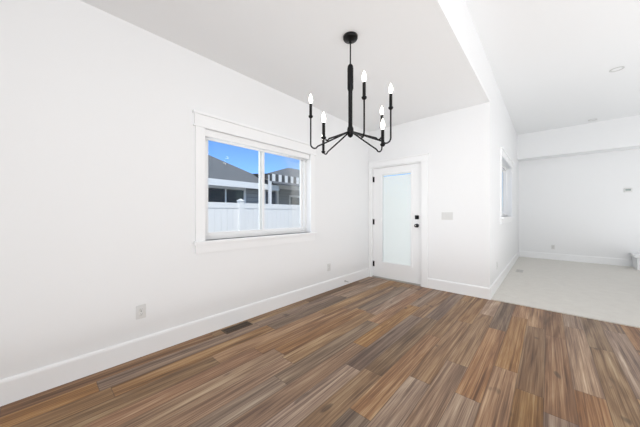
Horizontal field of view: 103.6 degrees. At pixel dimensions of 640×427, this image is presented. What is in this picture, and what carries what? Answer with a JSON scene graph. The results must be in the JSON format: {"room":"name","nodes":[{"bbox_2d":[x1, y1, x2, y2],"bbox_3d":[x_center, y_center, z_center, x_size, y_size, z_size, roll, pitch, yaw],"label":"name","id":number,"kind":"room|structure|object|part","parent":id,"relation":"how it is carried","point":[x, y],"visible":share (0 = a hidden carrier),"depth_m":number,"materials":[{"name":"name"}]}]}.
{"room":"dining room","nodes":[
{"label":"dining room","id":0,"kind":"room"},
{"bbox_2d":[0,0,368,379],"bbox_3d":[-1.537,-0.179,2.191,0.150,2.755,7.490,0,0,42],"label":"wall","id":1,"kind":"structure","parent":0,"point":[97,182],"depth_m":2.01,"materials":[{"name":"white paint"}]},
{"bbox_2d":[136,304,145,319],"bbox_3d":[-1.500,0.823,2.113,0.008,0.114,0.070,0,0,42],"label":"outlet","id":2,"kind":"object","parent":1,"relation":"attached to","point":[139,313],"visible":1,"depth_m":2.11,"materials":[{"name":"white plastic"}]},
{"bbox_2d":[0,268,368,406],"bbox_3d":[-1.476,1.118,2.136,0.015,0.160,7.190,0,0,42],"label":"baseboard","id":3,"kind":"structure","parent":1,"relation":"attached to","point":[27,384],"depth_m":2.10,"materials":[{"name":"white wood"}]},
{"bbox_2d":[192,109,317,253],"bbox_3d":[-0.681,-0.302,3.095,0.197,1.380,1.736,0,0,42],"label":"nook window","id":4,"kind":"structure","parent":1,"relation":"in","point":[211,127],"depth_m":2.90,"materials":[{"name":"white wood"}]},
{"bbox_3d":[-0.727,-0.291,3.137,0.073,1.122,1.500,0,0,42],"label":"frame","id":5,"kind":"part","parent":4,"relation":"part of","materials":[{"name":"white plastic"}]},
{"bbox_3d":[-0.728,-0.291,3.138,0.036,0.982,1.360,0,0,42],"label":"glass","id":6,"kind":"part","parent":4,"relation":"part of","materials":[{"name":"clear glass"}]},
{"bbox_2d":[80,0,476,131],"bbox_3d":[-0.875,-1.657,1.592,1.935,0.200,7.490,0,0,42],"label":"ceiling","id":7,"kind":"structure","parent":0,"point":[298,49],"depth_m":2.36,"materials":[{"name":"white paint"}]},
{"bbox_2d":[309,31,392,154],"bbox_3d":[0.258,-1.036,2.209,0.733,1.042,0.714,0,0,42],"label":"chandelier","id":8,"kind":"object","parent":7,"relation":"hanging from","point":[350,37],"visible":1,"depth_m":2.19,"materials":[{"name":"black metal"}]},
{"bbox_2d":[0,277,639,426],"bbox_3d":[1.251,1.258,-0.429,7.800,0.120,7.340,0,0,42],"label":"floor","id":9,"kind":"structure","parent":0,"point":[371,352],"depth_m":1.89,"materials":[{"name":"brown wood"}]},
{"bbox_2d":[221,321,251,333],"bbox_3d":[-0.868,1.196,2.652,0.115,0.005,0.300,0,0,42],"label":"floor vent","id":10,"kind":"object","parent":9,"relation":"in","point":[236,327],"visible":1,"depth_m":2.64,"materials":[{"name":"brown metal"}]},
{"bbox_2d":[369,105,476,285],"bbox_3d":[1.641,-0.179,4.265,1.785,2.755,0.150,0,0,42],"label":"wall","id":11,"kind":"structure","parent":0,"point":[447,141],"depth_m":3.87,"materials":[{"name":"white paint"}]},
{"bbox_2d":[368,153,428,287],"bbox_3d":[1.383,0.112,4.474,1.113,2.172,0.197,0,0,42],"label":"door","id":12,"kind":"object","parent":11,"relation":"attached to","point":[397,242],"visible":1,"depth_m":4.45,"materials":[{"name":"white wood"}]},
{"bbox_3d":[1.367,0.087,4.493,0.538,1.614,0.037,0,0,42],"label":"glass","id":13,"kind":"part","parent":12,"relation":"part of","materials":[{"name":"white glass"}]},
{"bbox_2d":[442,212,452,219],"bbox_3d":[1.954,0.038,3.873,0.162,0.116,0.013,0,0,42],"label":"light switch","id":14,"kind":"object","parent":11,"relation":"attached to","point":[447,215],"visible":1,"depth_m":3.87,"materials":[{"name":"white plastic"}]},
{"bbox_2d":[427,278,487,298],"bbox_3d":[2.042,1.112,3.791,0.825,0.172,0.015,0,0,42],"label":"baseboard","id":15,"kind":"structure","parent":11,"relation":"attached to","point":[454,287],"depth_m":3.76,"materials":[{"name":"white wood"}]},
{"bbox_2d":[410,0,518,287],"bbox_3d":[1.511,-0.437,2.678,0.150,3.270,12.000,0,0,42],"label":"wall","id":16,"kind":"structure","parent":0,"point":[449,24],"depth_m":3.56,"materials":[{"name":"white paint"}]},
{"bbox_2d":[488,251,519,299],"bbox_3d":[3.916,1.112,5.217,0.015,0.172,4.645,0,0,42],"label":"baseboard","id":17,"kind":"structure","parent":16,"relation":"attached to","point":[493,288],"depth_m":4.29,"materials":[{"name":"white wood"}]},
{"bbox_2d":[500,147,513,223],"bbox_3d":[3.617,-0.473,4.966,0.197,1.298,1.816,0,0,42],"label":"window","id":18,"kind":"structure","parent":16,"relation":"in","point":[505,157],"depth_m":5.23,"materials":[{"name":"white wood"}]},
{"bbox_2d":[465,0,639,134],"bbox_3d":[3.581,-2.172,0.706,5.865,0.200,12.150,0,0,42],"label":"ceiling","id":19,"kind":"structure","parent":0,"point":[552,63],"depth_m":3.35,"materials":[{"name":"white paint"}]},
{"bbox_2d":[609,66,624,71],"bbox_3d":[4.260,-2.084,3.617,0.148,0.036,0.148,0,0,42],"label":"recessed light","id":20,"kind":"object","parent":19,"relation":"in","point":[623,67],"visible":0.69,"depth_m":3.60,"materials":[{"name":"grey"}]},
{"bbox_2d":[491,257,639,327],"bbox_3d":[6.097,1.252,3.379,5.715,0.132,4.810,0,0,42],"label":"floor","id":21,"kind":"structure","parent":0,"point":[604,292],"depth_m":3.93,"materials":[{"name":"beige carpet"}]},
{"bbox_2d":[629,253,639,269],"bbox_3d":[7.457,1.032,4.850,1.850,0.308,0.496,0,0,42],"label":"hearth","id":22,"kind":"object","parent":21,"relation":"on","point":[635,260],"visible":1,"depth_m":5.40,"materials":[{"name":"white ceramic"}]},
{"bbox_2d":[517,115,639,161],"bbox_3d":[7.413,-1.752,4.947,5.565,0.640,0.420,0,0,42],"label":"wall","id":23,"kind":"structure","parent":0,"point":[618,134],"depth_m":5.87,"materials":[{"name":"white paint"}]},
{"bbox_2d":[519,149,639,258],"bbox_3d":[7.659,-0.437,5.108,5.715,3.270,0.150,0,0,42],"label":"wall","id":24,"kind":"structure","parent":0,"point":[584,205],"depth_m":6.14,"materials":[{"name":"white paint"}]},
{"bbox_2d":[520,251,631,266],"bbox_3d":[7.548,1.106,5.097,5.565,0.160,0.015,0,0,42],"label":"baseboard","id":25,"kind":"structure","parent":24,"relation":"attached to","point":[576,258],"depth_m":6.18,"materials":[{"name":"white wood"}]},
{"bbox_2d":[624,188,631,191],"bbox_3d":[6.920,-0.528,5.660,0.120,0.090,0.023,0,0,42],"label":"thermostat","id":26,"kind":"object","parent":24,"relation":"attached to","point":[627,189],"visible":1,"depth_m":5.65,"materials":[{"name":"white plastic"}]},
{"label":"outside","id":27,"kind":"structure","parent":0,"visible":0},
{"bbox_3d":[-0.973,1.598,31.204,41.785,0.200,95.000,0,0,42],"label":"ground","id":28,"kind":"structure","parent":27,"visible":0},
{"bbox_2d":[246,188,258,203],"bbox_3d":[-9.384,0.073,10.771,11.700,2.850,9.400,0,0,42],"label":"neighbor house siding","id":29,"kind":"object","parent":28,"relation":"on","point":[254,195],"depth_m":9.59,"materials":[{"name":"grey"}]},
{"bbox_2d":[208,185,265,203],"bbox_3d":[-5.860,0.198,7.586,2.320,2.600,9.520,0,0,42],"label":"trim","id":30,"kind":"structure","parent":29,"relation":"attached to","point":[220,187],"depth_m":8.88,"materials":[{"name":"white plastic"}]},
{"bbox_2d":[208,188,243,202],"bbox_3d":[-3.291,-0.277,8.769,0.017,1.150,1.400,0,0,42],"label":"pane","id":31,"kind":"object","parent":30,"relation":"attached to","point":[218,197],"depth_m":8.73,"materials":[{"name":"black glass"}]},
{"bbox_2d":[208,155,279,191],"bbox_3d":[-9.403,-2.177,10.787,12.650,2.550,10.400,0,0,42],"label":"house roof","id":32,"kind":"structure","parent":29,"relation":"on","point":[229,174],"depth_m":9.02,"materials":[{"name":"grey"}]},
{"bbox_2d":[208,199,299,231],"bbox_3d":[3.494,0.548,13.016,0.160,1.900,36.160,0,0,42],"label":"fence","id":33,"kind":"object","parent":28,"relation":"on","point":[222,211],"depth_m":6.88,"materials":[{"name":"white plastic"}]},
{"bbox_2d":[253,173,299,203],"bbox_3d":[-1.355,-0.112,11.669,2.610,3.220,4.300,0,0,42],"label":"pergola","id":34,"kind":"object","parent":28,"relation":"on","point":[276,178],"depth_m":9.46,"materials":[{"name":"white plastic"}]},
{"bbox_2d":[266,189,299,204],"bbox_3d":[-1.890,0.023,21.452,10.500,2.950,12.700,0,0,42],"label":"neighbor house siding","id":35,"kind":"object","parent":28,"relation":"on","point":[282,194],"depth_m":13.64,"materials":[{"name":"grey"}]},
{"bbox_2d":[267,168,299,190],"bbox_3d":[-1.890,-2.502,21.452,11.500,2.500,13.700,0,0,42],"label":"house roof","id":36,"kind":"structure","parent":35,"relation":"on","point":[287,173],"depth_m":16.77,"materials":[{"name":"grey"}]},
{"bbox_2d":[275,191,299,204],"bbox_3d":[2.006,0.148,17.932,0.120,2.700,12.820,0,0,42],"label":"trim","id":37,"kind":"structure","parent":35,"relation":"attached to","point":[277,197],"depth_m":13.21,"materials":[{"name":"white plastic"}]},
{"bbox_2d":[291,197,298,204],"bbox_3d":[-1.169,-0.302,14.399,0.017,1.200,1.400,0,0,42],"label":"pane","id":38,"kind":"object","parent":37,"relation":"attached to","point":[295,198],"depth_m":14.09,"materials":[{"name":"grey glass"}]}
]}

